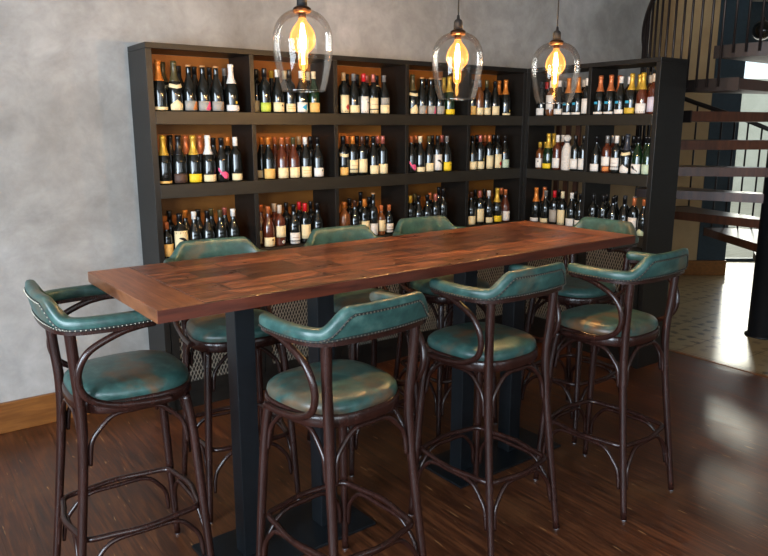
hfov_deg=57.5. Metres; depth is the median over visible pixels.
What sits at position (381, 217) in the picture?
bottle
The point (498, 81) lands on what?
wine bottle
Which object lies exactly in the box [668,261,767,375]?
floor
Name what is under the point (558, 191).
wine bottle
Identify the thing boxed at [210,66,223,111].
wine bottle
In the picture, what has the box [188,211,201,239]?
wine bottle
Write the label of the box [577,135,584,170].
wine bottle
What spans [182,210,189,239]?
wine bottle
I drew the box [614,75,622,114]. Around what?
wine bottle
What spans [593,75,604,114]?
wine bottle
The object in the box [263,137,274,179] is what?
wine bottle
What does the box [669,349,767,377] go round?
trim
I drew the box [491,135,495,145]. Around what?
wine bottle
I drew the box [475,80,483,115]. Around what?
wine bottle
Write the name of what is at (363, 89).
wine bottle
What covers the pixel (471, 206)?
wine bottle
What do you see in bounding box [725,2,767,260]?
wall
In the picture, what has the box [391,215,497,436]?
bar stool
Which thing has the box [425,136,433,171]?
wine bottle
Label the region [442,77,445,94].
wine bottle
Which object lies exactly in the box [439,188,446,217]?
wine bottle
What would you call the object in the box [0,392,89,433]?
baseboard
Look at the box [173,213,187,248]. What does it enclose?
wine bottle
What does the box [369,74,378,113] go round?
wine bottle
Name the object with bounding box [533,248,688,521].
bar stool
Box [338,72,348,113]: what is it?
wine bottle
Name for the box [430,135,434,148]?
wine bottle
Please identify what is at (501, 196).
wine bottle
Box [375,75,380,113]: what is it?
wine bottle
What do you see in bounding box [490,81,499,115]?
wine bottle
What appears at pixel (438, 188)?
wine bottle
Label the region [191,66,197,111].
wine bottle
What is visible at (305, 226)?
wine bottle
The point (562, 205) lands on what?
wine bottle
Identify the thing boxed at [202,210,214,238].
wine bottle
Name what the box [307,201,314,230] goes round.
wine bottle
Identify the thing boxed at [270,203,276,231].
wine bottle
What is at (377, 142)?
wine bottle
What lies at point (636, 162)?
wine bottle
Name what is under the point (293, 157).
wine bottle
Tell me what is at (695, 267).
baseboard
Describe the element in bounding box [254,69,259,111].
wine bottle
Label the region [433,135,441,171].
wine bottle
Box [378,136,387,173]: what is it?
wine bottle
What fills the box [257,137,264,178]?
wine bottle
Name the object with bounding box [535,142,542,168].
bottle
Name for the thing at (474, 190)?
wine bottle
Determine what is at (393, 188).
shelf unit
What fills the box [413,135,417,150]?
wine bottle
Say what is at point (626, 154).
wine bottle
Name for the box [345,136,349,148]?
wine bottle
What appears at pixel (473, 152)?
wine bottle
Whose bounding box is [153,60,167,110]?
wine bottle
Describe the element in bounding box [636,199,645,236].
wine bottle
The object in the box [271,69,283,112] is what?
wine bottle
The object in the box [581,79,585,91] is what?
wine bottle
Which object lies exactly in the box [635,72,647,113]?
wine bottle
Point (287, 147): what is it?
wine bottle
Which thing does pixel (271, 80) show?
wine bottle
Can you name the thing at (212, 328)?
seat cushion
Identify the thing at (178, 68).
wine bottle
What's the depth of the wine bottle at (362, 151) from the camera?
4.64 m
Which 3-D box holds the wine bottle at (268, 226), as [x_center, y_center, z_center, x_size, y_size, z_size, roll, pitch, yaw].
[-0.719,-0.320,4.347,0.074,0.253,0.075,-8,14,-33]
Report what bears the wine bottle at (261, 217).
on the shelf unit at (393, 188)
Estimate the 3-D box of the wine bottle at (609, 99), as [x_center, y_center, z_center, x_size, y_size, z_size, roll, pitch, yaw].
[1.571,-1.271,4.854,0.082,0.269,0.080,-9,15,-35]
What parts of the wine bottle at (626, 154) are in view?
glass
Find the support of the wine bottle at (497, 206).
on the shelf unit at (393, 188)
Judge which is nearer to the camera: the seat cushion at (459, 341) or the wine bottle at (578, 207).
the seat cushion at (459, 341)
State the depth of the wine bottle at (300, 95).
4.30 m
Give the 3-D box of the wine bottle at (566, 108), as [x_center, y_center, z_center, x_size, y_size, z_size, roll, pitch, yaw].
[1.356,-1.333,5.144,0.082,0.269,0.080,-9,15,-35]
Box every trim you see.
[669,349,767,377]
[696,0,749,259]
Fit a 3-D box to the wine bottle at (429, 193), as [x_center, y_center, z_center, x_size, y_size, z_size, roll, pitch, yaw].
[0.343,-0.508,5.213,0.069,0.257,0.069,-8,14,-32]
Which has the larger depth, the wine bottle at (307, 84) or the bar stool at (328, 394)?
the wine bottle at (307, 84)
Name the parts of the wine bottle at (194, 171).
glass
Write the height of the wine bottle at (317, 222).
0.253 m
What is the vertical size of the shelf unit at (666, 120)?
2.095 m
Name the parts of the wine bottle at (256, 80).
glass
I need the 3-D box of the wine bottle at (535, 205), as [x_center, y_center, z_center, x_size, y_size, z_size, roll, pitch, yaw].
[1.200,-0.581,5.525,0.081,0.269,0.080,-9,15,-35]
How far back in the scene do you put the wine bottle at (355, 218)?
4.69 m
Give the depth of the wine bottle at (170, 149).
3.98 m
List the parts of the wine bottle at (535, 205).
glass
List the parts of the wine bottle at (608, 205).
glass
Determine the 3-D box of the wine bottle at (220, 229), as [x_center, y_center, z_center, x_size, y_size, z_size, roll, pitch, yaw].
[-0.972,-0.281,4.167,0.074,0.253,0.075,-8,15,-34]
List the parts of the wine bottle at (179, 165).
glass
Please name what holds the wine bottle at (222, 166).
on the shelf unit at (393, 188)
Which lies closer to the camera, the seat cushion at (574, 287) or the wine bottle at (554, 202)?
the seat cushion at (574, 287)
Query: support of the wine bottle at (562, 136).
on the shelf unit at (666, 120)
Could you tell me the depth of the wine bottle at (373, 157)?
4.70 m
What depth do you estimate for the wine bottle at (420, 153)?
4.93 m
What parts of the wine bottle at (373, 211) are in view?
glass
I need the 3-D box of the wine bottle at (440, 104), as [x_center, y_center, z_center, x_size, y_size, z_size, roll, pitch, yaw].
[0.395,-1.286,4.967,0.074,0.253,0.076,-9,15,-35]
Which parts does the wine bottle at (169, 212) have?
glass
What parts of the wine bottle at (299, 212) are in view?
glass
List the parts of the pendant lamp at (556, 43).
lamp shade, bulb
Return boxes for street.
[725,192,762,256]
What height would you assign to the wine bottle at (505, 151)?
0.253 m
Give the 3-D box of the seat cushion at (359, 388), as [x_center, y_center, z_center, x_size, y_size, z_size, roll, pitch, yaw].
[-0.170,0.362,2.360,0.403,0.073,0.396,-11,16,-41]
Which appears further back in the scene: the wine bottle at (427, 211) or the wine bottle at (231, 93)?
the wine bottle at (427, 211)
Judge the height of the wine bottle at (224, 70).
0.253 m
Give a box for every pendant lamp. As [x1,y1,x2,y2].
[272,0,332,91]
[432,0,482,99]
[531,0,579,103]
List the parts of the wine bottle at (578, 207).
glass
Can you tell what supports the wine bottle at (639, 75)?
on the shelf unit at (666, 120)
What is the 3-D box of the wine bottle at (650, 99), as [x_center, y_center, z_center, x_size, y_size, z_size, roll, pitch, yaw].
[1.768,-1.208,4.592,0.070,0.257,0.069,-9,15,-35]
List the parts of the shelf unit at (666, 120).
panel, cabinet door, cabinet door, panel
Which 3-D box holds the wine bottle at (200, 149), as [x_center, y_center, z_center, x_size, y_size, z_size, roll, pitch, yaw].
[-1.078,-0.705,4.115,0.080,0.269,0.080,-9,15,-37]
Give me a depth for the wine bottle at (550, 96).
5.25 m
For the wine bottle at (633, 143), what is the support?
on the shelf unit at (666, 120)
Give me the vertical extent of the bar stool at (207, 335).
1.150 m
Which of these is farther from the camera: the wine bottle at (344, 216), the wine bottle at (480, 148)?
the wine bottle at (480, 148)
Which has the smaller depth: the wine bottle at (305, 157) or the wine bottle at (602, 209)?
the wine bottle at (305, 157)
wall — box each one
[0,0,650,402]
[637,0,720,259]
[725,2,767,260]
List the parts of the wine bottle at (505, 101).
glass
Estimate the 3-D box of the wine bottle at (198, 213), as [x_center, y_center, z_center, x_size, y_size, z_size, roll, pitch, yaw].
[-1.106,-0.285,4.184,0.074,0.253,0.074,-8,14,-32]
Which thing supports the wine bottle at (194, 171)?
on the shelf unit at (393, 188)
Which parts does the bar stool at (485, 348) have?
leg, leg, seat frame, leg, arm rail, padded backrest, nailhead trim, leg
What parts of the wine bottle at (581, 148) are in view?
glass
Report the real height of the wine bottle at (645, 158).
0.253 m
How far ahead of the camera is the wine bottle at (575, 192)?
5.30 m
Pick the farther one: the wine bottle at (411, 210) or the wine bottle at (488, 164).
the wine bottle at (488, 164)
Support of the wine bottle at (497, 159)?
on the shelf unit at (393, 188)
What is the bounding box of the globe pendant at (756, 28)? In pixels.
[752,16,767,39]
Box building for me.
[732,79,767,191]
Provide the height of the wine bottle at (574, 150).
0.257 m
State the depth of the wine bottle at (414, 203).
5.10 m
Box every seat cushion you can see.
[63,350,188,399]
[186,309,274,341]
[266,359,397,414]
[334,288,400,312]
[410,274,488,295]
[427,322,535,360]
[558,274,615,297]
[561,304,657,336]
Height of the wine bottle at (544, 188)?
0.269 m
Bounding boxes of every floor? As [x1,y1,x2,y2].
[0,335,767,555]
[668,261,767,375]
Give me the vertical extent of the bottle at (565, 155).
0.258 m
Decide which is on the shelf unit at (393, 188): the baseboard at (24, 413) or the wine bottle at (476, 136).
the wine bottle at (476, 136)
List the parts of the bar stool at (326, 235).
padded backrest, leg, leg, leg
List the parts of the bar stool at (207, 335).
leg, leg, padded backrest, seat frame, leg, leg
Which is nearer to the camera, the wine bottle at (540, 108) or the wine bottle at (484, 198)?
the wine bottle at (540, 108)
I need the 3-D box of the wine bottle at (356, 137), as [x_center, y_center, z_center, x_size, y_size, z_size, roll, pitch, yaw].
[-0.183,-0.835,4.752,0.069,0.257,0.069,-9,15,-36]
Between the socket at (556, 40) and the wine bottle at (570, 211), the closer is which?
the socket at (556, 40)
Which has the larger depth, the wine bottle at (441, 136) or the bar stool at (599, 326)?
the wine bottle at (441, 136)
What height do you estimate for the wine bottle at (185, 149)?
0.269 m
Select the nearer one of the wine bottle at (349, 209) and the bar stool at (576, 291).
the bar stool at (576, 291)
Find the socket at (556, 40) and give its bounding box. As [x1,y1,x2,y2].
[550,27,563,44]
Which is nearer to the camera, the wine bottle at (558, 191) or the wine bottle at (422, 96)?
the wine bottle at (422, 96)
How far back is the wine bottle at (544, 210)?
5.43 m
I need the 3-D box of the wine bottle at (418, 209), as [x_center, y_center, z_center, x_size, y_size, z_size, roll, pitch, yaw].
[0.248,-0.467,5.034,0.074,0.253,0.075,-8,14,-32]
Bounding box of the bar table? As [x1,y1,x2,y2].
[88,221,635,555]
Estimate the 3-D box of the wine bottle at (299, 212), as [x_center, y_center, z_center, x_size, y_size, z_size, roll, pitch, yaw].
[-0.553,-0.371,4.577,0.069,0.257,0.069,-10,16,-39]
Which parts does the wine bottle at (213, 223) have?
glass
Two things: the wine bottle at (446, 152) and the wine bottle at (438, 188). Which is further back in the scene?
the wine bottle at (438, 188)
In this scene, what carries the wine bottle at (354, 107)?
on the shelf unit at (393, 188)
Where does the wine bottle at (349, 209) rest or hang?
on the shelf unit at (393, 188)
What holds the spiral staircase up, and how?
on the floor at (710, 321)
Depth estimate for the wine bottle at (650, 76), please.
4.69 m
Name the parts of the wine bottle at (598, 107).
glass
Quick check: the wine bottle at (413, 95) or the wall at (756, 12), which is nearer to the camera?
the wine bottle at (413, 95)
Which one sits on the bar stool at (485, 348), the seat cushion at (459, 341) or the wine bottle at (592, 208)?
the seat cushion at (459, 341)
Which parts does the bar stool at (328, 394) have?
leg, leg, seat frame, padded backrest, leg, nailhead trim, arm rail, leg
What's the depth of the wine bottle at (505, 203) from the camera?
5.51 m
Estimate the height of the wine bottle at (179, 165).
0.269 m
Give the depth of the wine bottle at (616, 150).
4.86 m
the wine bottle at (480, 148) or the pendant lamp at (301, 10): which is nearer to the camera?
the pendant lamp at (301, 10)
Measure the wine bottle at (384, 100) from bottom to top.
0.253 m
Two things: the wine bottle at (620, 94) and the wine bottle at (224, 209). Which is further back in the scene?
the wine bottle at (620, 94)
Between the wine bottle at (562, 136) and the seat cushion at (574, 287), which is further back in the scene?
the wine bottle at (562, 136)
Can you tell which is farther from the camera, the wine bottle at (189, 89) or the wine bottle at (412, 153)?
the wine bottle at (412, 153)
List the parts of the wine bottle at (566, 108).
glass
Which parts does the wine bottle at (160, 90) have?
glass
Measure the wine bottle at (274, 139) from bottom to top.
0.253 m
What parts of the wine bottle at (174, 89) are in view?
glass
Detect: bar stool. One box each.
[23,279,214,555]
[163,236,300,523]
[256,290,429,555]
[303,225,422,476]
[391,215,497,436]
[408,262,565,555]
[520,217,638,444]
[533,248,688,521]
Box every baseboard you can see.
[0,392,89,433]
[680,260,726,275]
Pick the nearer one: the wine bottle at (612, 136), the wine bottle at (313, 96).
the wine bottle at (313, 96)
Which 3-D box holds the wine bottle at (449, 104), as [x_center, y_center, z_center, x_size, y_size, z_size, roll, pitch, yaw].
[0.468,-1.306,5.017,0.080,0.269,0.081,-7,14,-31]
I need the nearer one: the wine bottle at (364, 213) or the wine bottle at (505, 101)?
the wine bottle at (364, 213)
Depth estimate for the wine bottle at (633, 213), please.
4.80 m
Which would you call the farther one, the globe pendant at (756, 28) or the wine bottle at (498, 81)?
the globe pendant at (756, 28)
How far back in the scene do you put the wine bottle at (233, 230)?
4.18 m
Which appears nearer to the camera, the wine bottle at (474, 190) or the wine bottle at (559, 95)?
the wine bottle at (559, 95)
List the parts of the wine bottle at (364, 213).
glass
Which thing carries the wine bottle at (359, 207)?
on the shelf unit at (393, 188)
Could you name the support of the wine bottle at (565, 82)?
on the shelf unit at (666, 120)
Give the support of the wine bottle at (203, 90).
on the shelf unit at (393, 188)
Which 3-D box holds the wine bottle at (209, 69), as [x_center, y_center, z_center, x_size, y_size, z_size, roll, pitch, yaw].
[-1.014,-1.096,4.079,0.074,0.253,0.074,-8,15,-35]
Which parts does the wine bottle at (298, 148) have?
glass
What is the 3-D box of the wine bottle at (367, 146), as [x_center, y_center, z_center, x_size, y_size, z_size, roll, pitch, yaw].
[-0.117,-0.845,4.799,0.069,0.257,0.069,-10,16,-39]
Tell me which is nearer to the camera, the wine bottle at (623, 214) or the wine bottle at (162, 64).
the wine bottle at (162, 64)
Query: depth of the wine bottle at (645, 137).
4.77 m
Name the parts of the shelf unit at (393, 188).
panel, cabinet door, cabinet door, panel, cabinet door, cabinet door, cabinet door, panel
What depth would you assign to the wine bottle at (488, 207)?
5.41 m
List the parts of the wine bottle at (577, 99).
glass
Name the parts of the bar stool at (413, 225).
leg, padded backrest, seat frame, leg, leg, leg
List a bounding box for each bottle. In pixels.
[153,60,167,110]
[158,135,172,184]
[160,62,168,110]
[163,222,173,257]
[166,135,173,178]
[166,210,174,248]
[167,61,182,110]
[172,135,187,183]
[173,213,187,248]
[176,66,183,110]
[182,135,189,162]
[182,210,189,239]
[183,65,196,111]
[187,135,201,182]
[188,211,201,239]
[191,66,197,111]
[195,209,203,236]
[196,65,210,111]
[197,135,203,181]
[201,135,215,182]
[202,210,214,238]
[206,67,211,111]
[208,208,215,232]
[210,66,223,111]
[210,138,217,180]
[215,138,228,181]
[215,209,226,237]
[221,68,226,111]
[222,207,228,236]
[224,64,238,111]
[224,137,231,179]
[227,208,239,236]
[230,137,242,180]
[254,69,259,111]
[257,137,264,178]
[259,68,270,112]
[259,205,264,244]
[262,206,274,246]
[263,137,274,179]
[269,70,273,112]
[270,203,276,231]
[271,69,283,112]
[272,137,277,177]
[274,205,285,245]
[276,137,288,178]
[282,202,290,242]
[284,69,295,112]
[285,137,289,155]
[288,137,299,178]
[288,204,299,244]
[295,71,307,112]
[296,136,301,158]
[296,201,301,222]
[300,137,311,177]
[300,203,310,242]
[304,72,310,112]
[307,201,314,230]
[308,71,319,112]
[308,136,313,165]
[312,137,323,176]
[312,202,322,229]
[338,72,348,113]
[338,136,348,175]
[339,201,350,225]
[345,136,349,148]
[346,74,349,88]
[346,198,352,214]
[348,136,357,175]
[349,74,359,113]
[350,200,359,224]
[355,136,358,148]
[356,74,359,88]
[357,136,366,174]
[357,192,362,212]
[358,73,368,113]
[359,199,369,227]
[365,136,370,173]
[366,75,368,87]
[366,197,370,210]
[368,136,378,174]
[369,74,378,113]
[369,192,377,234]
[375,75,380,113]
[375,136,379,150]
[378,75,389,113]
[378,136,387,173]
[378,205,385,234]
[385,205,392,233]
[408,136,415,172]
[408,195,414,217]
[409,74,417,114]
[412,194,416,207]
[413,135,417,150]
[415,195,423,216]
[416,136,424,172]
[417,77,426,114]
[423,195,431,215]
[424,79,427,92]
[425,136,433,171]
[426,78,435,114]
[428,192,432,206]
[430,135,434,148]
[431,194,439,215]
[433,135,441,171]
[435,78,444,114]
[437,187,440,203]
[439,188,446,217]
[440,135,443,149]
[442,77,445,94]
[442,136,451,170]
[444,76,454,114]
[468,192,475,224]
[469,136,476,169]
[471,79,476,114]
[473,189,476,203]
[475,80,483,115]
[475,135,478,146]
[475,190,483,223]
[476,135,484,169]
[482,189,486,204]
[483,80,490,115]
[483,135,486,146]
[484,135,493,168]
[484,190,492,222]
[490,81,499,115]
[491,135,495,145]
[493,135,501,168]
[493,188,501,222]
[497,80,501,115]
[499,188,503,201]
[500,80,510,115]
[501,135,508,168]
[501,189,509,221]
[530,187,540,221]
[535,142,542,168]
[536,82,545,115]
[540,187,546,203]
[540,190,549,222]
[542,133,552,168]
[544,82,548,94]
[546,81,555,115]
[549,190,557,223]
[551,133,555,148]
[552,135,561,169]
[554,81,563,115]
[557,190,560,201]
[557,191,566,225]
[560,135,564,147]
[561,135,571,169]
[562,78,571,115]
[563,81,566,93]
[565,193,575,226]
[569,135,578,170]
[571,77,581,114]
[574,191,577,205]
[574,193,581,224]
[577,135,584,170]
[581,78,587,114]
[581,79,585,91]
[587,194,597,217]
[590,136,600,171]
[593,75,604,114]
[597,195,607,218]
[601,136,611,172]
[603,75,615,114]
[605,194,610,210]
[607,196,617,219]
[610,135,614,146]
[610,136,621,172]
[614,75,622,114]
[614,76,625,114]
[614,195,619,214]
[618,197,627,220]
[619,134,631,173]
[620,135,625,149]
[624,73,636,113]
[625,76,629,91]
[628,198,638,230]
[630,136,635,152]
[631,136,642,174]
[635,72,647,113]
[636,74,641,91]
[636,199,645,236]
[641,136,650,174]
[642,136,647,152]
[646,73,655,113]
[647,75,652,89]
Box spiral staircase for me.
[635,0,767,339]
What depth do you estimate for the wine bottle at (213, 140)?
4.14 m
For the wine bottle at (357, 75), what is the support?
on the shelf unit at (393, 188)
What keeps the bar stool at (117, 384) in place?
on the floor at (717, 505)
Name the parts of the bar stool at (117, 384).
leg, leg, padded backrest, nailhead trim, arm rail, seat frame, leg, leg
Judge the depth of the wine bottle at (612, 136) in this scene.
4.98 m
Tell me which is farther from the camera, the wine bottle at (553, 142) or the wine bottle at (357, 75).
the wine bottle at (553, 142)
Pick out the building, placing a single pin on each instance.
(750, 102)
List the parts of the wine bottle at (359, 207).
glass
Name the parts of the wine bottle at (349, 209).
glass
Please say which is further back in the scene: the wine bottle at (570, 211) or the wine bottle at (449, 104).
the wine bottle at (570, 211)
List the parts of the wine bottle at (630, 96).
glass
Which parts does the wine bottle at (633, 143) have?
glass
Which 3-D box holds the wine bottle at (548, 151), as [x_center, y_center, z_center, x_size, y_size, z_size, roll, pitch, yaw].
[1.258,-0.971,5.359,0.081,0.269,0.080,-9,15,-35]
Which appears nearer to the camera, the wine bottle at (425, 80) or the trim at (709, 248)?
the wine bottle at (425, 80)
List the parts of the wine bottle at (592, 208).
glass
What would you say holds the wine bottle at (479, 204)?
on the shelf unit at (393, 188)
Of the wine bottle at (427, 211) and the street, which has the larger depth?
the street
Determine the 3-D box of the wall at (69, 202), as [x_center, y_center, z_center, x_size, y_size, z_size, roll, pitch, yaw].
[-0.934,-0.858,4.479,8.450,3.100,0.158,-9,15,-35]
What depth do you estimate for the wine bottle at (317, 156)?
4.45 m
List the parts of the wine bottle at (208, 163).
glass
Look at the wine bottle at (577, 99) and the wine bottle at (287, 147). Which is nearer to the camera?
the wine bottle at (287, 147)
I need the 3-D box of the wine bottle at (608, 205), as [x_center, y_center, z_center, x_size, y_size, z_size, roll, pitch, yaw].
[1.624,-0.486,5.112,0.069,0.257,0.069,-9,15,-35]
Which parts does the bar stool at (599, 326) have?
leg, leg, seat frame, leg, arm rail, padded backrest, nailhead trim, leg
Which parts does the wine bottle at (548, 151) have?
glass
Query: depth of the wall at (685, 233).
7.56 m
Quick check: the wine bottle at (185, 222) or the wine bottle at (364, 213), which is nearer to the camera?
the wine bottle at (185, 222)
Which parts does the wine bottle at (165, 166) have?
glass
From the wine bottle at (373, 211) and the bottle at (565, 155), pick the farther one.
the bottle at (565, 155)
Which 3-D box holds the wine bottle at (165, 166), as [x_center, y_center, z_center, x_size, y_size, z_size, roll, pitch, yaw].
[-1.226,-0.658,3.897,0.080,0.269,0.081,-9,15,-36]
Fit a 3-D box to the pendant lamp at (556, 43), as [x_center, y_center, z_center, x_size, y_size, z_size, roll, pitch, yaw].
[0.825,-1.501,3.263,0.232,1.332,0.232,5,13,22]
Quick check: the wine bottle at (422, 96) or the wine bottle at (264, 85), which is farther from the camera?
the wine bottle at (422, 96)
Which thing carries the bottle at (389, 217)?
on the shelf unit at (393, 188)
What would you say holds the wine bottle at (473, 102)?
on the shelf unit at (393, 188)
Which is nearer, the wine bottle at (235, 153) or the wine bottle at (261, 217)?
the wine bottle at (235, 153)
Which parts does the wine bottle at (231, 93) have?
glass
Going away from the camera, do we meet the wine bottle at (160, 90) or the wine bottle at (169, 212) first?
the wine bottle at (160, 90)
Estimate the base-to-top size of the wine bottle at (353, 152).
0.257 m
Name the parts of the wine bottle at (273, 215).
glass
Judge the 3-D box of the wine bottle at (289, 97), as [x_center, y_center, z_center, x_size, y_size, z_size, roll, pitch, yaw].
[-0.577,-1.140,4.276,0.069,0.257,0.070,-10,15,-38]
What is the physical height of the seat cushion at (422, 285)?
0.073 m
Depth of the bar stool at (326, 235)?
3.54 m
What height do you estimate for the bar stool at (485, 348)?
1.150 m
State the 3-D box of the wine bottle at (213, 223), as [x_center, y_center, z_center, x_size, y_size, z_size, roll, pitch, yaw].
[-1.040,-0.295,4.231,0.074,0.253,0.074,-8,14,-32]
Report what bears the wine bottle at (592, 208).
on the shelf unit at (666, 120)
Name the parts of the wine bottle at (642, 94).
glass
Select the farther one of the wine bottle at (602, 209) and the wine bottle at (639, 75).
the wine bottle at (602, 209)
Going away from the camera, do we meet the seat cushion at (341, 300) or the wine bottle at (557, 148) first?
the seat cushion at (341, 300)
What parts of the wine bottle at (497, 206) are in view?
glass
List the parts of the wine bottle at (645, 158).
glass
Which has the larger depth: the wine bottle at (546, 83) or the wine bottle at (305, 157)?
the wine bottle at (546, 83)
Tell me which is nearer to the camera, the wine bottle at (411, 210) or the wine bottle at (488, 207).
the wine bottle at (411, 210)
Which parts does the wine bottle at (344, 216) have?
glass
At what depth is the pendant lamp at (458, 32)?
3.03 m
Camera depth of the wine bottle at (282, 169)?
4.30 m
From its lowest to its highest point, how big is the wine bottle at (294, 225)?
0.253 m
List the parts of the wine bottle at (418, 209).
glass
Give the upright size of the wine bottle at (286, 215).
0.257 m
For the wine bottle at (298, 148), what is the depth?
4.46 m
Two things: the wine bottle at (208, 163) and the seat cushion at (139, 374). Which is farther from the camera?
the wine bottle at (208, 163)
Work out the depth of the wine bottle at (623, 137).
4.91 m
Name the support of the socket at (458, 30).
attached to the pendant lamp at (458, 32)
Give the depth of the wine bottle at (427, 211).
5.05 m
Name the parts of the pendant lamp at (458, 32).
lamp shade, bulb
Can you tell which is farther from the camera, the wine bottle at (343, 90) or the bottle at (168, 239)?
the wine bottle at (343, 90)
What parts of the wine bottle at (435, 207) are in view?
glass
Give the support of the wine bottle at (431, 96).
on the shelf unit at (393, 188)
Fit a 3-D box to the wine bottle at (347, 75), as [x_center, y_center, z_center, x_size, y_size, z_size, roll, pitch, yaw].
[-0.244,-1.215,4.626,0.069,0.257,0.069,-8,14,-32]
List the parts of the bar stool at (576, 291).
leg, leg, seat frame, leg, padded backrest, arm rail, leg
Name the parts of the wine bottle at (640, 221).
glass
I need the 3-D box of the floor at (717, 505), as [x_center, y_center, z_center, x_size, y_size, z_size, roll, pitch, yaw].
[0.648,1.393,1.518,7.050,0.060,7.366,-9,15,-35]
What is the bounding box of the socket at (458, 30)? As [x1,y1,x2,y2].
[450,15,465,35]
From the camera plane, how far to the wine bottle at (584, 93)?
5.00 m
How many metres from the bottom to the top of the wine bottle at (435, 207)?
0.257 m
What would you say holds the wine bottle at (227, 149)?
on the shelf unit at (393, 188)
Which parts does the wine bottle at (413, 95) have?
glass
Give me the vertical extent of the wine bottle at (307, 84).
0.257 m
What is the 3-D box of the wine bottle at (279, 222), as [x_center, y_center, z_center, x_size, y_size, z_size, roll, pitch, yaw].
[-0.653,-0.332,4.392,0.069,0.257,0.071,-9,15,-35]
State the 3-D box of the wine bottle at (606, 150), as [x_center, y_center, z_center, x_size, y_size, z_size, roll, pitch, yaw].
[1.572,-0.875,4.938,0.070,0.257,0.069,-9,15,-35]
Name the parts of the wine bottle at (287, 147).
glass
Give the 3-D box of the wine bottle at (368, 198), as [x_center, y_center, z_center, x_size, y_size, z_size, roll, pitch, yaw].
[-0.102,-0.440,4.897,0.069,0.257,0.069,-8,15,-34]
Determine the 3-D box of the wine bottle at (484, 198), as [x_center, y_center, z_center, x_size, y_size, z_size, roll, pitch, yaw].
[0.791,-0.576,5.532,0.069,0.257,0.069,-10,16,-38]
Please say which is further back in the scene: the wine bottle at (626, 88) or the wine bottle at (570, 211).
the wine bottle at (570, 211)
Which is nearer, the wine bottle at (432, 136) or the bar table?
the bar table
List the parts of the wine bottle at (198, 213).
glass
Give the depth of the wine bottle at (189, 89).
3.89 m
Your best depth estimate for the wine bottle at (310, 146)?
4.51 m
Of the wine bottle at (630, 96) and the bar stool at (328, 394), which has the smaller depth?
the bar stool at (328, 394)
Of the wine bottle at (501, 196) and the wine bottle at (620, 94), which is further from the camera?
the wine bottle at (501, 196)
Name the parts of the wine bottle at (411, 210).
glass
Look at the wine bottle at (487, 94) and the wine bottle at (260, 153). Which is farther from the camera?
the wine bottle at (487, 94)
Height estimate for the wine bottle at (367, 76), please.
0.257 m
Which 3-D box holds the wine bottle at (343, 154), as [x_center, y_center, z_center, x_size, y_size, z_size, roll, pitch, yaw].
[-0.267,-0.798,4.580,0.069,0.257,0.070,-10,15,-38]
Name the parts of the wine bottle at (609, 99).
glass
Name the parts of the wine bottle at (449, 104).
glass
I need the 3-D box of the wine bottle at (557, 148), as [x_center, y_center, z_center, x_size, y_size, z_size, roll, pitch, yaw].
[1.310,-0.950,5.291,0.070,0.257,0.069,-9,15,-35]
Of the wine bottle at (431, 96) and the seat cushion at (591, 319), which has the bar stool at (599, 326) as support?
the seat cushion at (591, 319)
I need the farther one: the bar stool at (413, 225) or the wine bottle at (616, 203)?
the wine bottle at (616, 203)
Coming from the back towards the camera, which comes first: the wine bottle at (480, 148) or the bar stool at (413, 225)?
the wine bottle at (480, 148)
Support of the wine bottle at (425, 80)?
on the shelf unit at (393, 188)
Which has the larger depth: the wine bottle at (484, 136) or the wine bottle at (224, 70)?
the wine bottle at (484, 136)
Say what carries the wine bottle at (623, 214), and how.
on the shelf unit at (666, 120)
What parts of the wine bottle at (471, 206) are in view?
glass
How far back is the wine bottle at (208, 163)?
4.02 m
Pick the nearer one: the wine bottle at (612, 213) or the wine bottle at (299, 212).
the wine bottle at (299, 212)
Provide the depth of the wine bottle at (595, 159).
4.99 m
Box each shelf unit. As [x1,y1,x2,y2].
[127,42,526,413]
[521,57,687,368]
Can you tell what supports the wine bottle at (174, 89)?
on the shelf unit at (393, 188)

